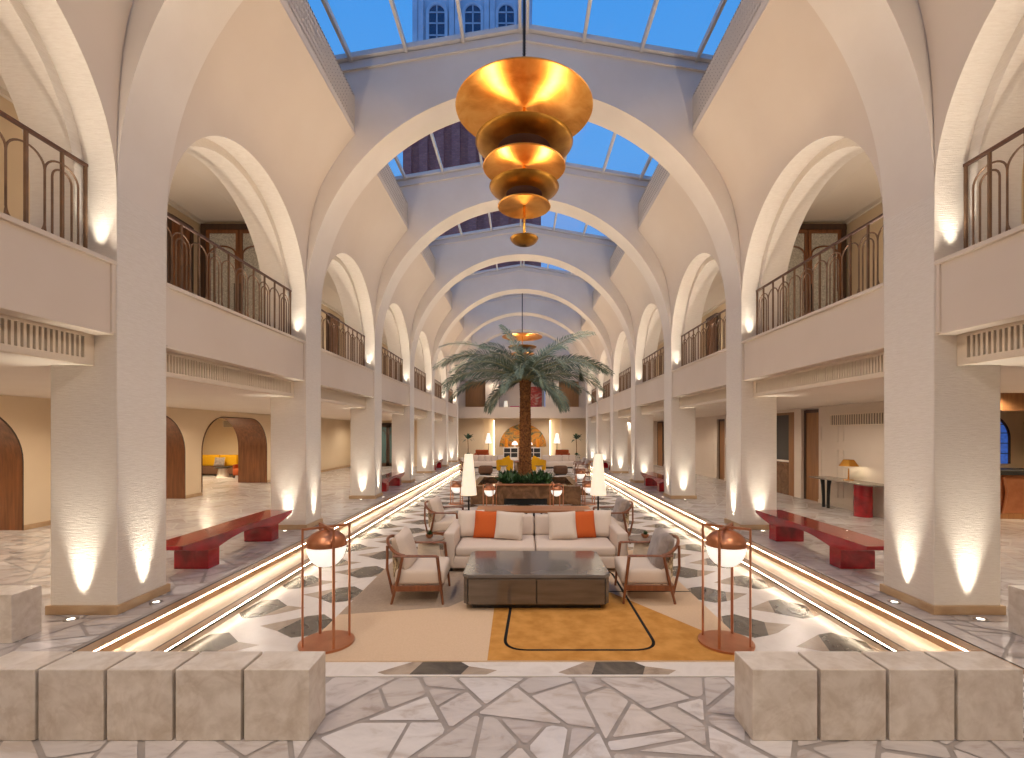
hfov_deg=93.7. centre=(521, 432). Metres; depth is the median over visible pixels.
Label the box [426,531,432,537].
potted succulent
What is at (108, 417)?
column
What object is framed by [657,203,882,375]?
wall
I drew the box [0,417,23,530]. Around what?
door
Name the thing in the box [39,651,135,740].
marble block
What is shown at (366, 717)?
floor
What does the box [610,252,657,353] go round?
vault
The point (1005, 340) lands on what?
air vent
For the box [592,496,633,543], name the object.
lounge chair
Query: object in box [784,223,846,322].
double door
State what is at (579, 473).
lantern
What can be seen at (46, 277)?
wall
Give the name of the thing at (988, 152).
balcony railing
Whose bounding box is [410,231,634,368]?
wall
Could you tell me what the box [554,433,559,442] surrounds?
floor lamp
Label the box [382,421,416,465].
wall
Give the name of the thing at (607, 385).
balcony railing
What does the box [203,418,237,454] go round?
wall
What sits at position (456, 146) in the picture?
building
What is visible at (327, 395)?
air vent
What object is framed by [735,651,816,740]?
marble block
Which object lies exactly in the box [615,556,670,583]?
seat cushion
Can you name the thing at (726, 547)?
floor lamp
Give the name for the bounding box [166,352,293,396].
air vent
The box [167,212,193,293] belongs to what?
door
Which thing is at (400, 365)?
balcony railing
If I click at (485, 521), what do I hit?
cushion
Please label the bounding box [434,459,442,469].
bench
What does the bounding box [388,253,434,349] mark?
vault
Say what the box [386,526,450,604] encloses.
lounge chair
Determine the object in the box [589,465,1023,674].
channel
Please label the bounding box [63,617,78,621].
uplight
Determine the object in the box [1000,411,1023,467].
wall
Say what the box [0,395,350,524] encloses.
wall
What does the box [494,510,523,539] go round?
cushion
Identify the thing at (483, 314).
wall
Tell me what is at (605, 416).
air vent
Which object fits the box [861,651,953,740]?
marble block
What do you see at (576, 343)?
vault
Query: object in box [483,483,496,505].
lantern
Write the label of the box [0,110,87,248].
balcony railing
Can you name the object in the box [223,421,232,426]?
air vent
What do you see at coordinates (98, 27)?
vault
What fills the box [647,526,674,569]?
cushion
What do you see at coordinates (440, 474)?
led strip
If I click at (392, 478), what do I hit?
bench
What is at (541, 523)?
cushion
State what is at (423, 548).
side table
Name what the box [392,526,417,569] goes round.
cushion
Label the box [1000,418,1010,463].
arched window
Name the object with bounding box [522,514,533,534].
cushion
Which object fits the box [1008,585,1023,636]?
marble block
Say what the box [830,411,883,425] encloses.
air vent
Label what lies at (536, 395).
painting
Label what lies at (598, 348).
vault
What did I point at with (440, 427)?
column
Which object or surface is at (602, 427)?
column
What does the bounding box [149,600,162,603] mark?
uplight
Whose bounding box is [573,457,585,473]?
lounge chair
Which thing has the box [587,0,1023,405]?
wall
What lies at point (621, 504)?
cushion
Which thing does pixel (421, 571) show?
seat cushion
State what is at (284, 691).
marble block
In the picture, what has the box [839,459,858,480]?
table lamp
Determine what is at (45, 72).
arches
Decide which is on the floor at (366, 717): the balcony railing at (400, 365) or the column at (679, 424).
the column at (679, 424)
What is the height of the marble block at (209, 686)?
0.463 m
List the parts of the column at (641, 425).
baseboard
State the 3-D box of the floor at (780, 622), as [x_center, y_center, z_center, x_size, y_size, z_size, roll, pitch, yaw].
[0.085,2.199,17.875,7.080,0.001,27.450,0,0,0]
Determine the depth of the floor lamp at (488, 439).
33.49 m
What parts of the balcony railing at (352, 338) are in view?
post, post, post, handrail, post, post, post, post, post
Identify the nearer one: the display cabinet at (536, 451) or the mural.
the display cabinet at (536, 451)
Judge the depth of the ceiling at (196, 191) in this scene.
9.46 m
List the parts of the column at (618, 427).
baseboard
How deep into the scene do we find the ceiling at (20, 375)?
8.89 m
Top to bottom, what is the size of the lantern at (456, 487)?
0.701 m
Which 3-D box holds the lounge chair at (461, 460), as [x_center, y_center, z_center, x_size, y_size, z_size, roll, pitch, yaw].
[-3.041,1.768,26.300,0.811,0.873,0.824,0,0,0]
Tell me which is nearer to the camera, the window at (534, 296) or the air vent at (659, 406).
the air vent at (659, 406)
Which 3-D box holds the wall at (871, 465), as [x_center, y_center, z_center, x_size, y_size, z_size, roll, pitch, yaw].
[8.795,0.475,19.800,0.500,3.050,20.800,0,0,0]
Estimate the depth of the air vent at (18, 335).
4.76 m
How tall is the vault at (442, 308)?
3.570 m
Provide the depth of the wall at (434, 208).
14.60 m
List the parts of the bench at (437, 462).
seat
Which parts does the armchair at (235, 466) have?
seat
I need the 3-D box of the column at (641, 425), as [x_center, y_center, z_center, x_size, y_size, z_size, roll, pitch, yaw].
[4.925,-0.340,19.620,0.800,4.680,0.800,0,0,0]
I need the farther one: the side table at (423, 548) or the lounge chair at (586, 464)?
the lounge chair at (586, 464)
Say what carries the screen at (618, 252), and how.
on the vault at (627, 278)
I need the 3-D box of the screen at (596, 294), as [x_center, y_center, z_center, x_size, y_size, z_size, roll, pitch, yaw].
[3.905,-6.828,21.945,0.720,1.496,3.910,0,0,0]
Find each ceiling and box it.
[0,74,386,345]
[0,350,434,420]
[623,354,1023,420]
[658,151,881,344]
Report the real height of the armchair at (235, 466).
0.850 m
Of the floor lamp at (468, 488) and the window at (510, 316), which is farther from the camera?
the window at (510, 316)
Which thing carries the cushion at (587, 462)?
on the lounge chair at (586, 464)
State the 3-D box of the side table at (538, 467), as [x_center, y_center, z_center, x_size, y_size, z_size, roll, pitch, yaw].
[0.935,1.975,25.700,0.460,0.450,0.460,0,0,0]
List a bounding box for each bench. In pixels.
[166,510,291,568]
[382,472,404,491]
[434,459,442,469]
[603,459,609,469]
[640,472,663,491]
[755,510,883,568]
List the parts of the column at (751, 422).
baseboard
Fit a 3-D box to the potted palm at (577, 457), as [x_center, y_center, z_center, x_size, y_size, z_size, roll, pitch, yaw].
[3.835,0.998,33.204,1.146,2.003,0.863,0,0,29]
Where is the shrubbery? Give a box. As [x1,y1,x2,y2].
[494,468,555,483]
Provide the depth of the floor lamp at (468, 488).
9.32 m
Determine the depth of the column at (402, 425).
19.25 m
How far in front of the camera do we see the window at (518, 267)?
23.85 m
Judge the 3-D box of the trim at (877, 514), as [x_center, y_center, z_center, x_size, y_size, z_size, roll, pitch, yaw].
[8.535,0.900,19.800,0.020,2.200,20.800,0,0,0]
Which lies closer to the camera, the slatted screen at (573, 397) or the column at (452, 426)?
the column at (452, 426)
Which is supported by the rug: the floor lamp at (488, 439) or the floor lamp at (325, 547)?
the floor lamp at (325, 547)
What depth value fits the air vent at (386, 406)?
17.56 m
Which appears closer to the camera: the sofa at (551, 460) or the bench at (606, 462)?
the bench at (606, 462)
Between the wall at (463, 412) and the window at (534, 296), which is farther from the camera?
the wall at (463, 412)
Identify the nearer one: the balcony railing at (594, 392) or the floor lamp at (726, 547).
the floor lamp at (726, 547)
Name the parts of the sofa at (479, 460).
panel, panel, seat, panel, panel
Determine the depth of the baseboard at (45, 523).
10.43 m
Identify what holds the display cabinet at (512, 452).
on the floor at (366, 717)
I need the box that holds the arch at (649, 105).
[272,42,744,312]
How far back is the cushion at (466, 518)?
8.19 m
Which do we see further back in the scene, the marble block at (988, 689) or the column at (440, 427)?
the column at (440, 427)
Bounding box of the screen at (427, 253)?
[421,245,434,275]
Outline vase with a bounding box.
[536,439,539,446]
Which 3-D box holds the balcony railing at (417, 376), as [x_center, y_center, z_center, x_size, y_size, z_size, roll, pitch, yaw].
[-4.765,-2.413,21.945,0.044,1.065,3.830,0,0,0]
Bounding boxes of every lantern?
[448,481,464,504]
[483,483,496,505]
[550,483,563,505]
[575,468,584,488]
[581,481,596,504]
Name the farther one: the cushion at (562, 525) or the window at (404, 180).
the window at (404, 180)
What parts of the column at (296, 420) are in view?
baseboard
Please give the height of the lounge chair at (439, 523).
0.873 m
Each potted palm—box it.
[464,433,472,455]
[572,433,581,460]
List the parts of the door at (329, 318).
door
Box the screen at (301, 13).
[282,0,354,131]
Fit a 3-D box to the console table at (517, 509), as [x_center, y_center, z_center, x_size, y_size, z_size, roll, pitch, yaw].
[0.235,1.830,9.330,2.200,0.740,0.600,0,0,0]
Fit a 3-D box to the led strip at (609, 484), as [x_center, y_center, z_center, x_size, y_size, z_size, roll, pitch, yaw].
[3.626,2.116,17.785,0.010,0.008,27.530,0,0,0]
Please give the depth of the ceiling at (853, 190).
9.50 m
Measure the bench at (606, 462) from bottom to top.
0.460 m
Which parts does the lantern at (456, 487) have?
globe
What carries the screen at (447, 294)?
on the vault at (442, 308)
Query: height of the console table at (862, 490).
0.810 m
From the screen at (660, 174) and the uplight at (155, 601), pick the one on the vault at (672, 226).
the screen at (660, 174)
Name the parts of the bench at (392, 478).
leg, seat, leg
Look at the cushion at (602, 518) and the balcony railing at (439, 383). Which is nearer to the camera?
the cushion at (602, 518)
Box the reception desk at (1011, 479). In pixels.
[1000,468,1023,518]
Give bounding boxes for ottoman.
[478,465,492,474]
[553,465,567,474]
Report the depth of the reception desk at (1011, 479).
11.20 m
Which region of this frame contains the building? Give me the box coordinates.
[403,0,540,406]
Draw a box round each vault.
[56,0,132,186]
[167,0,354,289]
[321,173,407,337]
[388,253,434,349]
[421,294,451,367]
[441,321,462,377]
[453,339,471,377]
[573,338,589,386]
[581,321,603,374]
[593,294,623,364]
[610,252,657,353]
[638,173,725,336]
[693,0,882,296]
[918,0,995,191]
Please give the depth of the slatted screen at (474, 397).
36.31 m
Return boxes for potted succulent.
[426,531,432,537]
[641,531,648,537]
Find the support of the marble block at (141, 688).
on the floor at (366, 717)
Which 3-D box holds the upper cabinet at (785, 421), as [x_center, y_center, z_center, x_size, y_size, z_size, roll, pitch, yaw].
[8.640,0.670,15.970,0.110,2.660,1.860,0,0,0]
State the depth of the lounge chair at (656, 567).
6.18 m
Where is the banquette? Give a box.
[203,455,237,473]
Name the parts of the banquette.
panel, seat, panel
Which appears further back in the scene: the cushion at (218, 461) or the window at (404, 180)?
the cushion at (218, 461)
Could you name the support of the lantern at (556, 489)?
on the floor at (780, 622)
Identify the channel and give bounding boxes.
[73,464,460,652]
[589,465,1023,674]
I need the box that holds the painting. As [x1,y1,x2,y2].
[530,386,542,406]
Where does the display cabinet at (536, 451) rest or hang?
on the floor at (366, 717)
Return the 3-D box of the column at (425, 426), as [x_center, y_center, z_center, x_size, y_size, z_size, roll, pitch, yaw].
[-4.835,-0.340,24.270,0.800,4.680,0.800,0,0,0]
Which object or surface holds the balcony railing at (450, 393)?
on the arches at (45, 72)
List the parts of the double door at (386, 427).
pane, frame, pane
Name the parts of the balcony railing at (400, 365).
handrail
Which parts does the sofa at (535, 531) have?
armrest, armrest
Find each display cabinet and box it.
[503,447,517,459]
[531,447,540,459]
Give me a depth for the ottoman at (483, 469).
25.07 m
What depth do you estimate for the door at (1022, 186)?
6.70 m
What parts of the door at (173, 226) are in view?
door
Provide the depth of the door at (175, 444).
14.62 m
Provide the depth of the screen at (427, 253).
18.13 m
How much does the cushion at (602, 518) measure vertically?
0.442 m
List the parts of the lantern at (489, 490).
globe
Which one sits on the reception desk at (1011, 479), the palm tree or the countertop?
the countertop
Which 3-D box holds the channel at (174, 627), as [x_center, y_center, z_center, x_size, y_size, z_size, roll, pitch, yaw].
[-3.777,2.108,17.785,0.645,0.224,27.630,0,0,0]
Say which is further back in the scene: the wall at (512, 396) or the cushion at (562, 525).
the wall at (512, 396)
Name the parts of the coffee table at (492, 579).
drawer, drawer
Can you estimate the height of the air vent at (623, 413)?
0.350 m
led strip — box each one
[95,474,440,650]
[166,473,455,650]
[609,484,894,650]
[612,477,965,650]
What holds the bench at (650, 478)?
on the floor at (366, 717)
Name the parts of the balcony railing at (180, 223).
post, post, post, post, handrail, post, post, post, post, post, post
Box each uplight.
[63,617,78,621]
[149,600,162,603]
[888,600,900,603]
[972,617,988,621]
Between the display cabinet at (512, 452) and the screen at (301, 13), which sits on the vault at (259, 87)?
the screen at (301, 13)
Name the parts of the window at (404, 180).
rail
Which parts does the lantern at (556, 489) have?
globe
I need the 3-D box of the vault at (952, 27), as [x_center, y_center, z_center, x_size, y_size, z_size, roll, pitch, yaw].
[4.050,-4.445,3.345,1.010,3.570,3.910,0,0,0]
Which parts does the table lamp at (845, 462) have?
lamp shade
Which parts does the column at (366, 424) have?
baseboard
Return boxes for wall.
[0,95,388,376]
[0,212,456,416]
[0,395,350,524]
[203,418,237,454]
[371,173,670,349]
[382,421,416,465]
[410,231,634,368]
[432,270,612,380]
[446,297,597,388]
[457,316,586,394]
[458,332,585,406]
[458,407,585,417]
[458,418,585,458]
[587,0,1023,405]
[588,224,1023,416]
[628,421,656,464]
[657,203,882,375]
[657,401,883,512]
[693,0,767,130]
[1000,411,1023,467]
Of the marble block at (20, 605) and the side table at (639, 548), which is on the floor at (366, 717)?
the marble block at (20, 605)
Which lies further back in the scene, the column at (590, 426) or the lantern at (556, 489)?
the column at (590, 426)
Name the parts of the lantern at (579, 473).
globe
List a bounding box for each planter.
[470,476,580,504]
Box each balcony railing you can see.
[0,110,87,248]
[167,213,291,334]
[321,309,364,365]
[382,347,402,381]
[414,367,425,391]
[435,380,441,398]
[448,388,452,403]
[591,388,595,402]
[603,379,609,398]
[619,367,630,391]
[642,347,663,382]
[681,309,725,365]
[756,213,882,334]
[963,127,1023,248]
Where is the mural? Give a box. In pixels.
[499,424,546,446]
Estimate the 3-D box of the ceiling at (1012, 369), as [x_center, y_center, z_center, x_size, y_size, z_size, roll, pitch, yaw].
[11.420,-0.925,15.850,13.250,0.350,40.300,0,0,0]
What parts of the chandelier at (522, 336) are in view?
chain, lamp shade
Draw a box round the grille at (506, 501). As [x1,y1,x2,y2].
[504,499,546,504]
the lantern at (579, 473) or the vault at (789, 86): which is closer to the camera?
the vault at (789, 86)
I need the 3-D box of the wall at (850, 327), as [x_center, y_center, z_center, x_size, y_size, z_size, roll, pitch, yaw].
[5.855,-1.490,17.295,2.600,0.820,32.550,0,0,0]
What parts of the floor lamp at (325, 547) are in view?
post, post, globe, post, post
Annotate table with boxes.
[214,467,231,477]
[414,534,444,556]
[463,551,609,607]
[476,506,590,516]
[500,465,506,472]
[514,461,518,470]
[536,465,541,471]
[628,534,651,554]
[809,476,883,517]
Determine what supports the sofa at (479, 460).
on the floor at (780, 622)
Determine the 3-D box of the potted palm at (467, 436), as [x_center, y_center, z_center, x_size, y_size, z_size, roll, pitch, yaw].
[-3.665,0.998,33.204,1.146,2.003,0.863,0,0,29]
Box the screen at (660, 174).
[638,163,668,226]
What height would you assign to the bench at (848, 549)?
0.460 m
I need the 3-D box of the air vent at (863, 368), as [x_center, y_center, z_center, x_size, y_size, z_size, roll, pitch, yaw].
[4.845,-0.915,7.995,0.080,0.350,3.910,0,0,0]
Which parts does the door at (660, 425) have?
door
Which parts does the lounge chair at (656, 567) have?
leg, leg, armrest, seat frame, armrest, rail, leg, panel, post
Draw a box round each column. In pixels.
[45,192,170,614]
[271,305,322,529]
[349,346,382,498]
[392,367,414,482]
[416,380,434,472]
[434,391,448,466]
[448,397,458,461]
[586,395,595,461]
[596,389,609,458]
[610,380,628,472]
[630,367,652,482]
[663,346,696,498]
[724,305,776,529]
[880,192,1005,614]
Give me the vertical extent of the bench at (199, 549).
0.460 m
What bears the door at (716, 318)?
in the wall at (875, 227)
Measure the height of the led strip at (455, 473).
0.008 m
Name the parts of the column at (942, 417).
baseboard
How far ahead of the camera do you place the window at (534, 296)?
28.50 m
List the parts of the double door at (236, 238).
door, pane, frame, wall panel, handle, door, pane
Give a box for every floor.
[0,459,1023,757]
[180,467,879,674]
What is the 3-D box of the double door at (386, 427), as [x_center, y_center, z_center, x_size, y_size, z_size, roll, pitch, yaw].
[-8.055,0.700,28.945,1.900,2.600,0.070,0,0,0]
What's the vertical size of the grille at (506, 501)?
0.200 m
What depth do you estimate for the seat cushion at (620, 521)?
9.53 m
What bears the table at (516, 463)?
on the floor at (780, 622)
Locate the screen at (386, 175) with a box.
[378,164,407,226]
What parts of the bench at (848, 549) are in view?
leg, seat, leg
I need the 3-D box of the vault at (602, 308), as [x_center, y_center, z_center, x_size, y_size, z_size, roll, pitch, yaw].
[4.050,-4.445,21.945,1.010,3.570,3.910,0,0,0]
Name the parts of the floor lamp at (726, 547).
post, post, globe, post, post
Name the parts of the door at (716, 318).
door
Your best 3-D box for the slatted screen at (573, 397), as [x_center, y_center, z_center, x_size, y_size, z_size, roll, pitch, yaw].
[3.565,-2.600,36.350,1.540,2.600,0.080,0,0,0]
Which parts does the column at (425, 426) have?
baseboard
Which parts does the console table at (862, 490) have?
leg, leg, leg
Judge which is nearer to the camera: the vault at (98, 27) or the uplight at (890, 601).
the vault at (98, 27)
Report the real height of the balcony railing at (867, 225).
1.065 m
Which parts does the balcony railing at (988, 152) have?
post, post, handrail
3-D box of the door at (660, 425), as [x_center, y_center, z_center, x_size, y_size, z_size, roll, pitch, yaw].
[8.526,0.652,29.400,0.102,2.696,1.130,0,0,0]
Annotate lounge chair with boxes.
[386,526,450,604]
[424,496,463,535]
[459,457,463,473]
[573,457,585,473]
[575,459,591,476]
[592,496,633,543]
[614,526,680,603]
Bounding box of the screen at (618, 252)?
[610,245,623,276]
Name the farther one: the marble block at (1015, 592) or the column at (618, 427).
the column at (618, 427)
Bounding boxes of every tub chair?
[474,450,488,454]
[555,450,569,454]
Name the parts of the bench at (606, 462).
seat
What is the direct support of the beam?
attached to the ceiling at (1012, 369)
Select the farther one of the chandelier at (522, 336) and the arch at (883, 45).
the chandelier at (522, 336)
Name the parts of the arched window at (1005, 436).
pane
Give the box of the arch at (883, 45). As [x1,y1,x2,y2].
[56,0,980,221]
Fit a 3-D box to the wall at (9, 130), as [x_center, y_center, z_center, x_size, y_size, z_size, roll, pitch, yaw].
[-7.055,-3.500,16.350,0.100,3.400,41.300,0,0,0]
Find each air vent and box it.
[0,313,93,365]
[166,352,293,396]
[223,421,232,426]
[321,387,365,408]
[382,401,403,414]
[414,408,426,417]
[434,413,441,420]
[602,413,609,420]
[618,408,630,417]
[641,401,663,414]
[680,387,725,408]
[753,351,883,396]
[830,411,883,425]
[957,320,1023,365]
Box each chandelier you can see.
[455,0,592,246]
[502,293,542,361]
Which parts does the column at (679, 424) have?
baseboard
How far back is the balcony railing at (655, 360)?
17.61 m
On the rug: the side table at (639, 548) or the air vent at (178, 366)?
the side table at (639, 548)
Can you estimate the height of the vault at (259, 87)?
3.570 m
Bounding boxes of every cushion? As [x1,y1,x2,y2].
[214,457,224,465]
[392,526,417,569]
[395,557,449,584]
[428,496,444,521]
[430,516,455,531]
[456,535,534,555]
[458,510,484,536]
[473,510,496,537]
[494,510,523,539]
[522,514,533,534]
[534,514,548,534]
[535,535,615,555]
[548,511,576,539]
[575,510,596,537]
[584,459,589,467]
[584,510,610,536]
[611,516,627,530]
[612,496,629,521]
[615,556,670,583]
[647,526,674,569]
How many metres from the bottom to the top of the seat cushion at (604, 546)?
0.180 m
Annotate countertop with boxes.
[1000,468,1023,474]
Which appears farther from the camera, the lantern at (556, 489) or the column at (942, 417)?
the lantern at (556, 489)
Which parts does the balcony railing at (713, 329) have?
post, post, post, post, post, handrail, post, post, post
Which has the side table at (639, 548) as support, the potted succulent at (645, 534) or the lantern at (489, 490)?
the potted succulent at (645, 534)
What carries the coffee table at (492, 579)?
on the rug
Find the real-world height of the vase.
0.640 m
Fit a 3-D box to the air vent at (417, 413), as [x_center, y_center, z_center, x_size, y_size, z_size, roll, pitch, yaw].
[-4.755,-0.915,21.945,0.080,0.350,3.910,0,0,0]
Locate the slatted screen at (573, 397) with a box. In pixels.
[559,381,578,406]
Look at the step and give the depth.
3.96 m
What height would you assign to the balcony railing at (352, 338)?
1.065 m
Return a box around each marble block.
[0,585,41,642]
[0,651,72,740]
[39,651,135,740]
[107,651,198,740]
[176,651,261,740]
[244,651,324,740]
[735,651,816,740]
[798,651,885,740]
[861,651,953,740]
[924,651,1022,740]
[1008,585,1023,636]
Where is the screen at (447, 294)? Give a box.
[445,289,451,306]
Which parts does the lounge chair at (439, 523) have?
post, panel, leg, rail, seat frame, armrest, armrest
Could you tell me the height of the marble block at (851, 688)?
0.463 m
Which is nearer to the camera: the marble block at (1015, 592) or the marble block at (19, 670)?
the marble block at (19, 670)
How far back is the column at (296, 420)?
9.95 m
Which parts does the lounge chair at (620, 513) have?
armrest, armrest, rail, leg, panel, post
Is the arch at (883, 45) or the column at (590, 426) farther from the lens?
the column at (590, 426)
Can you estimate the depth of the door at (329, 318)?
17.50 m
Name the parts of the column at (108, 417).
baseboard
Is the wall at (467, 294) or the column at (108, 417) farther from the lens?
the wall at (467, 294)
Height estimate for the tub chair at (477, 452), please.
0.860 m
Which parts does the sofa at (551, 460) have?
panel, panel, panel, seat, panel, panel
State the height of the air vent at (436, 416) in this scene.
0.350 m
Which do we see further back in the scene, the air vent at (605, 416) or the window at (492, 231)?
the air vent at (605, 416)
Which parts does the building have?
crown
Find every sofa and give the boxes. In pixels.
[444,514,627,570]
[473,455,503,467]
[542,455,574,467]
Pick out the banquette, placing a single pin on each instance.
(208, 460)
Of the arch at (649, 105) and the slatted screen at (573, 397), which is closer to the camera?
the arch at (649, 105)
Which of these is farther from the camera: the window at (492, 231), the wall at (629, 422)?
the wall at (629, 422)
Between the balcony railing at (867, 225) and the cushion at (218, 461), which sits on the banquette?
the cushion at (218, 461)
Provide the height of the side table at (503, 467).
0.450 m
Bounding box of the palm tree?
[432,324,614,475]
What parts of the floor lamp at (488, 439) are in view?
lamp shade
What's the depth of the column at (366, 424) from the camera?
14.60 m
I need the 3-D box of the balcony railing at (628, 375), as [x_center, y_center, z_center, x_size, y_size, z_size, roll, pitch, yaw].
[4.855,-2.413,21.945,0.044,1.065,3.830,0,0,0]
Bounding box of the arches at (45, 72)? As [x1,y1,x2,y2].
[0,0,456,404]
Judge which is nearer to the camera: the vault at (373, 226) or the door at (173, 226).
the door at (173, 226)
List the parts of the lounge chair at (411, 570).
post, panel, leg, rail, armrest, seat frame, armrest, leg, leg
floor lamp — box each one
[298,522,354,653]
[461,454,476,509]
[485,433,491,449]
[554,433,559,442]
[590,454,605,509]
[698,522,754,654]
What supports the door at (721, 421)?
in the wall at (871, 465)
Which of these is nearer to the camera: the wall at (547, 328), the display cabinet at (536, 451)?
the wall at (547, 328)
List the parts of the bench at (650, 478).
leg, seat, leg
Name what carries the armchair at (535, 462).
on the floor at (780, 622)
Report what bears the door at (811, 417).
in the wall at (871, 465)
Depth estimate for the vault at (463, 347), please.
32.27 m
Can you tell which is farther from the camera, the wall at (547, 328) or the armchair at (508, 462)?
the wall at (547, 328)
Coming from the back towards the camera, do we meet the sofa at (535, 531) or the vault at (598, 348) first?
the vault at (598, 348)
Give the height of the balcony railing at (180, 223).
1.065 m
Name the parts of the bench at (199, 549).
leg, seat, leg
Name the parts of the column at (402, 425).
baseboard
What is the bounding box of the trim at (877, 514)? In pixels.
[663,425,883,517]
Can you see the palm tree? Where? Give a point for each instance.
(523, 373)
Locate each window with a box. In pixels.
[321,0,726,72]
[394,132,651,186]
[429,212,616,246]
[460,261,584,280]
[481,293,560,303]
[498,316,545,319]
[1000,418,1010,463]
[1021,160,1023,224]
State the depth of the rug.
5.37 m
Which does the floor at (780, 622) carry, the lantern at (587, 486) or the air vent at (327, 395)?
the lantern at (587, 486)
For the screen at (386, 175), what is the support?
on the vault at (373, 226)
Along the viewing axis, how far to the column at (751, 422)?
9.95 m
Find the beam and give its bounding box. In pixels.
[1000,393,1023,410]
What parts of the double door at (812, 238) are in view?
pane, door, wall panel, frame, door, pane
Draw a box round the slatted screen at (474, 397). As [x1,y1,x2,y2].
[465,381,484,406]
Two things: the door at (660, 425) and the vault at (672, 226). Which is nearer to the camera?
the vault at (672, 226)
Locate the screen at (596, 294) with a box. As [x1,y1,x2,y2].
[593,289,599,305]
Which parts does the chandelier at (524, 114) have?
chain, lamp shade, lamp shade, lamp shade, stem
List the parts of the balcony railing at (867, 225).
post, post, post, post, post, post, post, handrail, post, post, post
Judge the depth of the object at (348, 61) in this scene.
9.88 m
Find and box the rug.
[322,550,734,661]
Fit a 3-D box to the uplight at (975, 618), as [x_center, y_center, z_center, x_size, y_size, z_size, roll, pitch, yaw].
[4.925,1.996,5.150,0.132,0.006,0.132,0,0,0]
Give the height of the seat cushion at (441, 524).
0.225 m
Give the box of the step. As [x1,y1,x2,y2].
[325,463,1023,676]
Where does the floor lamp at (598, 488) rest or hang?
on the floor at (780, 622)
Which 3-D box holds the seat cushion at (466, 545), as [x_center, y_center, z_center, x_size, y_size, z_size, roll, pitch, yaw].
[-0.410,1.857,8.030,1.259,0.180,1.020,0,0,0]
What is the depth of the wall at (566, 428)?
36.30 m
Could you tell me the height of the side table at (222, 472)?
0.460 m
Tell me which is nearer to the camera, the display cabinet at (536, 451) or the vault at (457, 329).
the vault at (457, 329)
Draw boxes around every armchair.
[233,464,237,477]
[496,459,513,472]
[531,459,545,471]
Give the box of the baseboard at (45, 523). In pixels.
[24,465,350,529]
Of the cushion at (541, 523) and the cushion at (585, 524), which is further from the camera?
the cushion at (541, 523)
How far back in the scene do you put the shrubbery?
15.19 m
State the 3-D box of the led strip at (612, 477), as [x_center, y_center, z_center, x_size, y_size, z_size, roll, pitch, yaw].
[4.116,2.016,17.785,0.010,0.008,27.530,0,0,0]
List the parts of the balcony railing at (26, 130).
post, handrail, post, post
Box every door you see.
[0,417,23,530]
[166,416,184,498]
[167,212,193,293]
[200,223,262,322]
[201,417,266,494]
[327,313,339,355]
[382,423,391,465]
[657,421,663,465]
[706,313,717,355]
[719,419,724,479]
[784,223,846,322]
[804,409,818,500]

